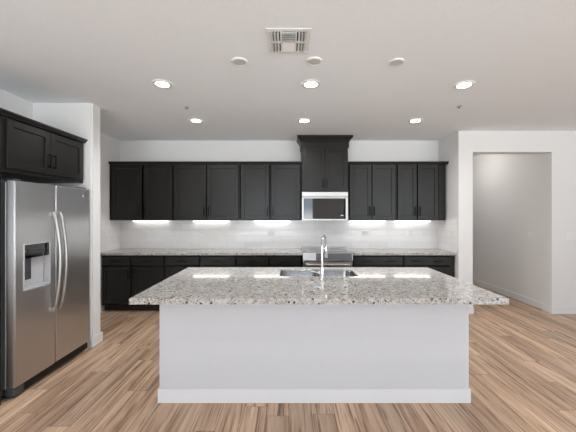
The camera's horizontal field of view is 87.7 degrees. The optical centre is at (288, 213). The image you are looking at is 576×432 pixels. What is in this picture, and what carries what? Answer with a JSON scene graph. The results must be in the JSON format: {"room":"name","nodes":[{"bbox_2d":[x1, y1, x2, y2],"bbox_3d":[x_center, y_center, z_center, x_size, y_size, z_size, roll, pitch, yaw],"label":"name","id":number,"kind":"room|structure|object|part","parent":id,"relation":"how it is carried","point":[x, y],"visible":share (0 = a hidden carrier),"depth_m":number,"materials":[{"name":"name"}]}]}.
{"room":"kitchen","nodes":[
{"label":"kitchen","id":0,"kind":"room"},
{"bbox_2d":[0,89,119,311],"bbox_3d":[-2.956,0.130,0.964,0.148,2.760,8.328,0,0,0],"label":"wall","id":1,"kind":"structure","parent":0,"point":[109,146],"depth_m":4.69,"materials":[{"name":"paint"}]},
{"bbox_2d":[100,217,119,252],"bbox_3d":[-2.886,0.328,4.854,0.008,0.536,0.548,0,0,0],"label":"backsplash","id":2,"kind":"structure","parent":1,"relation":"attached to","point":[112,242],"depth_m":4.82,"materials":[{"name":"white tile"}]},
{"bbox_2d":[33,103,99,346],"bbox_3d":[-2.557,0.130,3.473,0.666,2.760,0.165,0,0,0],"label":"wall","id":3,"kind":"structure","parent":0,"point":[82,120],"depth_m":3.39,"materials":[{"name":"paint"}]},
{"bbox_2d":[91,331,102,347],"bbox_3d":[-2.267,1.455,3.473,0.114,0.110,0.193,0,0,0],"label":"baseboard","id":4,"kind":"structure","parent":3,"relation":"attached to","point":[98,338],"depth_m":3.46,"materials":[{"name":"paint"}]},
{"bbox_2d":[120,141,438,248],"bbox_3d":[-0.235,0.130,5.194,5.590,2.760,0.148,0,0,0],"label":"wall","id":5,"kind":"structure","parent":0,"point":[173,234],"depth_m":5.12,"materials":[{"name":"paint"}]},
{"bbox_2d":[108,161,172,219],"bbox_3d":[-2.372,-0.364,4.948,1.022,0.941,0.340,0,0,0],"label":"upper cabinet","id":6,"kind":"object","parent":5,"relation":"attached to","point":[139,190],"visible":0.98,"depth_m":4.82,"materials":[{"name":"black wood"}]},
{"bbox_3d":[-2.606,-0.344,4.820,0.483,0.877,0.020,0,0,0],"label":"door","id":7,"kind":"part","parent":6,"relation":"part of","materials":[{"name":"black wood"}]},
{"bbox_3d":[-2.372,-0.815,4.954,1.022,0.040,0.328,0,0,0],"label":"crown","id":8,"kind":"part","parent":6,"relation":"part of","materials":[{"name":"black wood"}]},
{"bbox_2d":[132,220,168,221],"bbox_3d":[-2.340,0.120,5.084,0.592,0.026,0.062,0,0,0],"label":"light","id":9,"kind":"object","parent":6,"relation":"attached to","point":[132,220],"visible":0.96,"depth_m":5.06,"materials":[{"name":"white plastic"}]},
{"bbox_3d":[-2.101,-0.344,4.820,0.454,0.877,0.020,0,0,0],"label":"door","id":10,"kind":"part","parent":6,"relation":"part of","materials":[{"name":"black wood"}]},
{"bbox_2d":[172,161,239,219],"bbox_3d":[-1.324,-0.364,4.948,1.069,0.941,0.340,0,0,0],"label":"upper cabinet","id":11,"kind":"object","parent":5,"relation":"attached to","point":[202,190],"visible":0.98,"depth_m":4.82,"materials":[{"name":"black wood"}]},
{"bbox_3d":[-1.585,-0.344,4.820,0.511,0.877,0.020,0,0,0],"label":"door","id":12,"kind":"part","parent":11,"relation":"part of","materials":[{"name":"black wood"}]},
{"bbox_3d":[-1.324,-0.815,4.954,1.069,0.040,0.328,0,0,0],"label":"crown","id":13,"kind":"part","parent":11,"relation":"part of","materials":[{"name":"black wood"}]},
{"bbox_2d":[193,220,228,221],"bbox_3d":[-1.316,0.120,5.084,0.609,0.026,0.062,0,0,0],"label":"light","id":14,"kind":"object","parent":11,"relation":"attached to","point":[193,220],"visible":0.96,"depth_m":5.06,"materials":[{"name":"white plastic"}]},
{"bbox_3d":[-1.059,-0.344,4.820,0.508,0.877,0.020,0,0,0],"label":"door","id":15,"kind":"part","parent":11,"relation":"part of","materials":[{"name":"black wood"}]},
{"bbox_2d":[239,161,300,219],"bbox_3d":[-0.295,-0.364,4.948,0.985,0.941,0.340,0,0,0],"label":"upper cabinet","id":16,"kind":"object","parent":5,"relation":"attached to","point":[269,190],"visible":1,"depth_m":4.82,"materials":[{"name":"black wood"}]},
{"bbox_3d":[-0.541,-0.344,4.820,0.454,0.877,0.020,0,0,0],"label":"door","id":17,"kind":"part","parent":16,"relation":"part of","materials":[{"name":"black wood"}]},
{"bbox_3d":[-0.295,-0.815,4.954,0.985,0.040,0.328,0,0,0],"label":"crown","id":18,"kind":"part","parent":16,"relation":"part of","materials":[{"name":"black wood"}]},
{"bbox_2d":[254,220,289,221],"bbox_3d":[-0.284,0.120,5.084,0.609,0.026,0.062,0,0,0],"label":"light","id":19,"kind":"object","parent":16,"relation":"attached to","point":[254,220],"visible":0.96,"depth_m":5.06,"materials":[{"name":"white plastic"}]},
{"bbox_3d":[-0.052,-0.344,4.820,0.457,0.877,0.020,0,0,0],"label":"door","id":20,"kind":"part","parent":16,"relation":"part of","materials":[{"name":"black wood"}]},
{"bbox_2d":[120,220,437,248],"bbox_3d":[-0.165,0.328,5.124,5.434,0.536,0.008,0,0,0],"label":"backsplash","id":21,"kind":"structure","parent":5,"relation":"attached to","point":[173,234],"depth_m":5.12,"materials":[{"name":"white tile"}]},
{"bbox_2d":[297,135,352,191],"bbox_3d":[0.575,-0.796,4.926,0.881,0.888,0.384,0,0,0],"label":"upper cabinet","id":22,"kind":"object","parent":5,"relation":"attached to","point":[324,158],"visible":0.98,"depth_m":4.79,"materials":[{"name":"black wood"}]},
{"bbox_3d":[0.393,-0.704,4.790,0.360,0.683,0.020,0,0,0],"label":"door","id":23,"kind":"part","parent":22,"relation":"part of","materials":[{"name":"black wood"}]},
{"bbox_2d":[301,192,347,220],"bbox_3d":[0.575,-0.119,4.926,0.736,0.458,0.383,0,0,0],"label":"microwave","id":24,"kind":"object","parent":22,"relation":"attached to","point":[315,206],"visible":0.99,"depth_m":4.77,"materials":[{"name":"silver metal"}]},
{"bbox_3d":[0.575,-0.309,4.785,0.736,0.078,0.030,0,0,0],"label":"vent panel","id":25,"kind":"part","parent":24,"relation":"part of","materials":[{"name":"metal"}]},
{"bbox_3d":[0.570,-0.080,4.785,0.666,0.324,0.026,0,0,0],"label":"glass","id":26,"kind":"part","parent":24,"relation":"part of","materials":[{"name":"black glass"}]},
{"bbox_3d":[0.575,-1.147,4.926,0.881,0.185,0.384,0,0,0],"label":"crown","id":27,"kind":"part","parent":22,"relation":"part of","materials":[{"name":"black wood"}]},
{"bbox_3d":[0.757,-0.704,4.790,0.360,0.683,0.020,0,0,0],"label":"door","id":28,"kind":"part","parent":22,"relation":"part of","materials":[{"name":"black wood"}]},
{"bbox_2d":[348,161,396,219],"bbox_3d":[1.344,-0.364,4.948,0.767,0.941,0.340,0,0,0],"label":"upper cabinet","id":29,"kind":"object","parent":5,"relation":"attached to","point":[371,184],"visible":0.98,"depth_m":4.82,"materials":[{"name":"black wood"}]},
{"bbox_3d":[1.153,-0.344,4.820,0.350,0.877,0.020,0,0,0],"label":"door","id":30,"kind":"part","parent":29,"relation":"part of","materials":[{"name":"black wood"}]},
{"bbox_2d":[349,220,385,221],"bbox_3d":[1.332,0.120,5.084,0.609,0.026,0.062,0,0,0],"label":"light","id":31,"kind":"object","parent":29,"relation":"attached to","point":[349,220],"visible":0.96,"depth_m":5.06,"materials":[{"name":"white plastic"}]},
{"bbox_3d":[1.344,-0.815,4.954,0.767,0.040,0.328,0,0,0],"label":"crown","id":32,"kind":"part","parent":29,"relation":"part of","materials":[{"name":"black wood"}]},
{"bbox_3d":[1.526,-0.344,4.820,0.372,0.877,0.020,0,0,0],"label":"door","id":33,"kind":"part","parent":29,"relation":"part of","materials":[{"name":"black wood"}]},
{"bbox_2d":[396,161,448,219],"bbox_3d":[2.142,-0.364,4.948,0.825,0.941,0.340,0,0,0],"label":"upper cabinet","id":34,"kind":"object","parent":5,"relation":"attached to","point":[420,185],"visible":0.96,"depth_m":4.82,"materials":[{"name":"black wood"}]},
{"bbox_3d":[1.900,-0.344,4.820,0.305,0.877,0.020,0,0,0],"label":"door","id":35,"kind":"part","parent":34,"relation":"part of","materials":[{"name":"black wood"}]},
{"bbox_2d":[394,220,430,221],"bbox_3d":[2.093,0.120,5.084,0.609,0.026,0.062,0,0,0],"label":"light","id":36,"kind":"object","parent":34,"relation":"attached to","point":[394,220],"visible":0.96,"depth_m":5.06,"materials":[{"name":"white plastic"}]},
{"bbox_3d":[2.142,-0.815,4.954,0.825,0.040,0.328,0,0,0],"label":"crown","id":37,"kind":"part","parent":34,"relation":"part of","materials":[{"name":"black wood"}]},
{"bbox_3d":[2.237,-0.344,4.820,0.330,0.877,0.020,0,0,0],"label":"door","id":38,"kind":"part","parent":34,"relation":"part of","materials":[{"name":"black wood"}]},
{"bbox_2d":[0,0,575,155],"bbox_3d":[1.655,-1.294,2.630,9.370,0.112,11.940,0,0,0],"label":"ceiling","id":39,"kind":"structure","parent":0,"point":[519,55],"depth_m":2.53,"materials":[{"name":"paint"}]},
{"bbox_2d":[152,79,172,87],"bbox_3d":[-1.215,-1.241,2.887,0.188,0.016,0.188,0,0,0],"label":"recessed light","id":40,"kind":"object","parent":39,"relation":"in","point":[158,83],"visible":1,"depth_m":2.87,"materials":[{"name":"white plastic"}]},
{"bbox_2d":[189,118,202,122],"bbox_3d":[-1.245,-1.241,4.024,0.188,0.016,0.188,0,0,0],"label":"recessed light","id":41,"kind":"object","parent":39,"relation":"in","point":[194,120],"visible":1,"depth_m":4.00,"materials":[{"name":"white"}]},
{"bbox_3d":[-0.404,-1.244,2.461,0.101,0.008,0.101,0,0,0],"label":"plate","id":42,"kind":"part","parent":39,"relation":"part of","materials":[{"name":"white plastic"}]},
{"bbox_2d":[266,28,310,53],"bbox_3d":[-0.002,-1.241,2.175,0.307,0.018,0.311,0,0,0],"label":"ceiling vent","id":43,"kind":"object","parent":39,"relation":"in","point":[279,40],"visible":1,"depth_m":2.15,"materials":[{"name":"white plastic"}]},
{"bbox_2d":[297,118,310,122],"bbox_3d":[0.208,-1.241,4.024,0.188,0.016,0.188,0,0,0],"label":"recessed light","id":44,"kind":"object","parent":39,"relation":"in","point":[303,120],"visible":1,"depth_m":4.00,"materials":[{"name":"white"}]},
{"bbox_2d":[301,80,320,88],"bbox_3d":[0.214,-1.241,2.891,0.188,0.016,0.188,0,0,0],"label":"recessed light","id":45,"kind":"object","parent":39,"relation":"in","point":[309,84],"visible":1,"depth_m":2.87,"materials":[{"name":"white"}]},
{"bbox_3d":[0.206,-1.244,2.453,0.101,0.008,0.101,0,0,0],"label":"plate","id":46,"kind":"part","parent":39,"relation":"part of","materials":[{"name":"white plastic"}]},
{"bbox_3d":[0.883,-1.244,2.472,0.101,0.008,0.101,0,0,0],"label":"plate","id":47,"kind":"part","parent":39,"relation":"part of","materials":[{"name":"white plastic"}]},
{"bbox_2d":[408,118,422,122],"bbox_3d":[1.699,-1.241,4.024,0.188,0.016,0.188,0,0,0],"label":"recessed light","id":48,"kind":"object","parent":39,"relation":"in","point":[416,120],"visible":1,"depth_m":4.00,"materials":[{"name":"white"}]},
{"bbox_2d":[453,81,474,88],"bbox_3d":[1.699,-1.241,2.909,0.188,0.016,0.188,0,0,0],"label":"recessed light","id":49,"kind":"object","parent":39,"relation":"in","point":[464,84],"visible":1,"depth_m":2.89,"materials":[{"name":"white"}]},
{"bbox_2d":[0,284,575,431],"bbox_3d":[1.655,1.560,2.630,9.370,0.100,11.940,0,0,0],"label":"floor","id":50,"kind":"structure","parent":0,"point":[522,356],"depth_m":2.41,"materials":[{"name":"brown wood"}]},
{"bbox_2d":[0,108,87,404],"bbox_3d":[-2.578,0.338,2.845,0.620,2.344,1.080,0,0,0],"label":"tall cabinet","id":51,"kind":"object","parent":50,"relation":"on","point":[32,151],"visible":0.99,"depth_m":2.74,"materials":[{"name":"black wood"}]},
{"bbox_3d":[-2.579,0.584,2.355,0.618,1.852,0.020,0,0,0],"label":"panel","id":52,"kind":"part","parent":51,"relation":"part of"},
{"bbox_3d":[-2.310,-0.579,2.675,0.020,0.407,0.446,0,0,0],"label":"door","id":53,"kind":"part","parent":51,"relation":"part of","materials":[{"name":"black wood"}]},
{"bbox_3d":[-2.578,-0.814,2.845,0.620,0.040,1.079,0,0,0],"label":"crown","id":54,"kind":"part","parent":51,"relation":"part of","materials":[{"name":"black wood"}]},
{"bbox_3d":[-2.284,-0.502,2.870,0.032,0.135,0.012,0,0,0],"label":"handle","id":55,"kind":"part","parent":51,"relation":"part of","materials":[{"name":"black metal"}]},
{"bbox_3d":[-2.284,-0.502,2.930,0.032,0.135,0.012,0,0,0],"label":"handle","id":56,"kind":"part","parent":51,"relation":"part of","materials":[{"name":"black metal"}]},
{"bbox_3d":[-2.310,-0.579,3.131,0.020,0.407,0.459,0,0,0],"label":"door","id":57,"kind":"part","parent":51,"relation":"part of","materials":[{"name":"black wood"}]},
{"bbox_2d":[1,179,88,397],"bbox_3d":[-2.502,0.612,2.885,0.746,1.796,0.911,0,0,0],"label":"refrigerator","id":58,"kind":"object","parent":50,"relation":"on","point":[45,227],"visible":1,"depth_m":2.68,"materials":[{"name":"grey metal"}]},
{"bbox_3d":[-2.275,1.456,2.479,0.090,0.063,0.100,0,0,0],"label":"leg","id":59,"kind":"part","parent":58,"relation":"part of","materials":[{"name":"grey plastic"}]},
{"bbox_3d":[-2.250,0.573,2.642,0.060,1.685,0.426,0,0,0],"label":"door","id":60,"kind":"part","parent":58,"relation":"part of","materials":[{"name":"metal"}]},
{"bbox_3d":[-2.246,0.322,2.650,0.048,0.115,0.264,0,0,0],"label":"control panel","id":61,"kind":"part","parent":58,"relation":"part of","materials":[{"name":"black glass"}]},
{"bbox_3d":[-2.175,0.453,2.820,0.092,0.939,0.034,0,0,0],"label":"handle","id":62,"kind":"part","parent":58,"relation":"part of","materials":[{"name":"metal"}]},
{"bbox_3d":[-2.175,0.453,2.896,0.092,0.939,0.034,0,0,0],"label":"handle","id":63,"kind":"part","parent":58,"relation":"part of","materials":[{"name":"metal"}]},
{"bbox_3d":[-2.250,0.573,3.100,0.060,1.685,0.479,0,0,0],"label":"door","id":64,"kind":"part","parent":58,"relation":"part of","materials":[{"name":"metal"}]},
{"bbox_2d":[102,255,133,309],"bbox_3d":[-2.642,1.075,4.838,0.454,0.870,0.560,0,0,0],"label":"base cabinet","id":65,"kind":"object","parent":50,"relation":"on","point":[116,269],"visible":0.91,"depth_m":4.60,"materials":[{"name":"black wood"}]},
{"bbox_3d":[-2.642,0.726,4.600,0.430,0.136,0.020,0,0,0],"label":"drawer","id":66,"kind":"part","parent":65,"relation":"part of","materials":[{"name":"black wood"}]},
{"bbox_3d":[-2.642,1.097,4.600,0.430,0.575,0.020,0,0,0],"label":"door","id":67,"kind":"part","parent":65,"relation":"part of","materials":[{"name":"black wood"}]},
{"bbox_2d":[100,249,302,254],"bbox_3d":[-1.335,0.616,4.850,3.091,0.040,0.540,0,0,0],"label":"countertop","id":68,"kind":"structure","parent":65,"relation":"on","point":[117,251],"depth_m":4.61,"materials":[{"name":"stone"}]},
{"bbox_2d":[132,255,164,309],"bbox_3d":[-2.160,1.075,4.838,0.507,0.870,0.560,0,0,0],"label":"base cabinet","id":69,"kind":"object","parent":50,"relation":"on","point":[148,271],"visible":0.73,"depth_m":4.60,"materials":[{"name":"black wood"}]},
{"bbox_3d":[-2.160,0.726,4.600,0.484,0.136,0.020,0,0,0],"label":"drawer","id":70,"kind":"part","parent":69,"relation":"part of","materials":[{"name":"black wood"}]},
{"bbox_3d":[-2.160,1.097,4.600,0.484,0.575,0.020,0,0,0],"label":"door","id":71,"kind":"part","parent":69,"relation":"part of","materials":[{"name":"black wood"}]},
{"bbox_2d":[165,255,199,278],"bbox_3d":[-1.633,1.075,4.838,0.541,0.870,0.560,0,0,0],"label":"base cabinet","id":72,"kind":"object","parent":50,"relation":"on","point":[174,264],"visible":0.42,"depth_m":4.59,"materials":[{"name":"black wood"}]},
{"bbox_3d":[-1.633,0.726,4.600,0.517,0.136,0.020,0,0,0],"label":"drawer","id":73,"kind":"part","parent":72,"relation":"part of","materials":[{"name":"black wood"}]},
{"bbox_3d":[-1.633,1.097,4.600,0.517,0.575,0.020,0,0,0],"label":"door","id":74,"kind":"part","parent":72,"relation":"part of","materials":[{"name":"black wood"}]},
{"bbox_2d":[200,255,235,266],"bbox_3d":[-1.088,1.075,4.838,0.546,0.870,0.560,0,0,0],"label":"base cabinet","id":75,"kind":"object","parent":50,"relation":"on","point":[205,260],"visible":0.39,"depth_m":4.59,"materials":[{"name":"black wood"}]},
{"bbox_3d":[-1.088,1.097,4.600,0.522,0.575,0.020,0,0,0],"label":"door","id":76,"kind":"part","parent":75,"relation":"part of","materials":[{"name":"black wood"}]},
{"bbox_2d":[236,255,268,266],"bbox_3d":[-0.558,1.075,4.838,0.509,0.870,0.560,0,0,0],"label":"base cabinet","id":77,"kind":"object","parent":50,"relation":"on","point":[241,260],"visible":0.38,"depth_m":4.59,"materials":[{"name":"black wood"}]},
{"bbox_3d":[-0.558,1.097,4.600,0.485,0.575,0.020,0,0,0],"label":"door","id":78,"kind":"part","parent":77,"relation":"part of","materials":[{"name":"black wood"}]},
{"bbox_2d":[269,255,300,266],"bbox_3d":[-0.056,1.075,4.838,0.492,0.870,0.560,0,0,0],"label":"base cabinet","id":79,"kind":"object","parent":50,"relation":"on","point":[274,260],"visible":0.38,"depth_m":4.59,"materials":[{"name":"black wood"}]},
{"bbox_2d":[158,304,471,402],"bbox_3d":[0.215,1.075,2.845,2.522,0.871,0.913,0,0,0],"label":"kitchen island","id":80,"kind":"object","parent":50,"relation":"on","point":[210,353],"visible":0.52,"depth_m":2.40,"materials":[{"name":"paint"}]},
{"bbox_3d":[0.203,1.455,2.834,2.498,0.110,0.892,0,0,0],"label":"baseboard","id":81,"kind":"part","parent":80,"relation":"part of","materials":[{"name":"paint"}]},
{"bbox_2d":[129,267,508,303],"bbox_3d":[0.212,0.617,2.724,2.670,0.042,1.233,0,0,0],"label":"island countertop","id":82,"kind":"structure","parent":80,"relation":"on","point":[191,285],"depth_m":2.36,"materials":[{"name":"stone"}]},
{"bbox_2d":[280,270,356,276],"bbox_3d":[0.290,0.701,3.030,0.751,0.201,0.364,0,0,0],"label":"sink","id":83,"kind":"object","parent":82,"relation":"in","point":[286,273],"visible":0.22,"depth_m":3.21,"materials":[{"name":"metal"}]},
{"bbox_3d":[0.098,0.701,3.030,0.366,0.201,0.364,0,0,0],"label":"bowl","id":84,"kind":"part","parent":83,"relation":"part of","materials":[{"name":"metal"}]},
{"bbox_3d":[0.482,0.701,3.030,0.366,0.201,0.364,0,0,0],"label":"bowl","id":85,"kind":"part","parent":83,"relation":"part of","materials":[{"name":"metal"}]},
{"bbox_2d":[311,235,327,280],"bbox_3d":[0.319,0.397,2.770,0.113,0.398,0.258,0,0,38],"label":"faucet","id":86,"kind":"object","parent":82,"relation":"on","point":[321,272],"visible":1,"depth_m":2.69,"materials":[{"name":"silver metal"}]},
{"bbox_3d":[0.329,0.342,2.791,0.023,0.288,0.213,0,0,17],"label":"spout","id":87,"kind":"part","parent":86,"relation":"part of","materials":[{"name":"silver metal"}]},
{"bbox_2d":[301,247,352,266],"bbox_3d":[0.593,1.035,4.809,0.766,0.950,0.614,0,0,0],"label":"range","id":88,"kind":"object","parent":50,"relation":"on","point":[337,256],"visible":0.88,"depth_m":4.57,"materials":[{"name":"grey metal"}]},
{"bbox_3d":[0.593,0.572,5.093,0.758,0.024,0.045,0,0,0],"label":"trim","id":89,"kind":"part","parent":88,"relation":"part of","materials":[{"name":"metal"}]},
{"bbox_2d":[301,248,352,252],"bbox_3d":[0.593,0.589,4.848,0.765,0.011,0.536,0,0,0],"label":"cooktop","id":90,"kind":"object","parent":88,"relation":"in","point":[304,250],"depth_m":4.75,"materials":[{"name":"grey metal"}]},
{"bbox_3d":[0.593,1.012,4.590,0.752,0.575,0.060,0,0,0],"label":"door","id":91,"kind":"part","parent":88,"relation":"part of","materials":[{"name":"metal"}]},
{"bbox_3d":[0.593,0.765,4.531,0.683,0.026,0.058,0,0,0],"label":"handle","id":92,"kind":"part","parent":88,"relation":"part of","materials":[{"name":"silver metal"}]},
{"bbox_3d":[0.593,0.652,4.588,0.758,0.115,0.065,0,0,0],"label":"control panel","id":93,"kind":"part","parent":88,"relation":"part of","materials":[{"name":"metal"}]},
{"bbox_2d":[352,255,402,266],"bbox_3d":[1.369,1.075,4.838,0.771,0.870,0.560,0,0,0],"label":"base cabinet","id":94,"kind":"object","parent":50,"relation":"on","point":[358,260],"visible":0.3,"depth_m":4.59,"materials":[{"name":"black wood"}]},
{"bbox_2d":[348,249,455,254],"bbox_3d":[1.763,0.616,4.850,1.575,0.040,0.540,0,0,0],"label":"countertop","id":95,"kind":"structure","parent":94,"relation":"on","point":[355,251],"depth_m":4.61,"materials":[{"name":"stone"}]},
{"bbox_2d":[403,255,453,276],"bbox_3d":[2.151,1.075,4.838,0.789,0.870,0.560,0,0,0],"label":"base cabinet","id":96,"kind":"object","parent":50,"relation":"on","point":[444,264],"visible":0.36,"depth_m":4.59,"materials":[{"name":"black wood"}]},
{"bbox_3d":[2.115,0.726,4.600,0.695,0.136,0.020,0,0,0],"label":"drawer","id":97,"kind":"part","parent":96,"relation":"part of","materials":[{"name":"black wood"}]},
{"bbox_3d":[2.291,1.097,4.600,0.344,0.575,0.020,0,0,0],"label":"door","id":98,"kind":"part","parent":96,"relation":"part of","materials":[{"name":"black wood"}]},
{"bbox_2d":[438,131,575,306],"bbox_3d":[4.376,0.130,4.896,3.648,2.760,0.743,0,0,0],"label":"wall","id":99,"kind":"structure","parent":0,"point":[558,148],"depth_m":4.53,"materials":[{"name":"paint"}]},
{"bbox_2d":[438,217,455,252],"bbox_3d":[2.556,0.328,4.854,0.008,0.536,0.548,0,0,0],"label":"backsplash","id":100,"kind":"structure","parent":99,"relation":"attached to","point":[446,242],"depth_m":4.82,"materials":[{"name":"white tile"}]},
{"bbox_2d":[469,304,575,313],"bbox_3d":[4.380,1.455,4.596,3.640,0.110,0.169,0,0,0],"label":"baseboard","id":101,"kind":"structure","parent":99,"relation":"attached to","point":[552,310],"depth_m":4.51,"materials":[{"name":"paint"}]},
{"bbox_2d":[473,154,542,302],"bbox_3d":[4.070,0.130,6.540,0.140,2.760,3.720,0,0,0],"label":"wall","id":102,"kind":"structure","parent":0,"point":[507,188],"depth_m":5.44,"materials":[{"name":"paint"}]},
{"bbox_2d":[473,278,542,308],"bbox_3d":[3.993,1.455,6.540,0.014,0.110,3.720,0,0,0],"label":"baseboard","id":103,"kind":"structure","parent":102,"relation":"attached to","point":[532,302],"depth_m":5.39,"materials":[{"name":"paint"}]}
]}

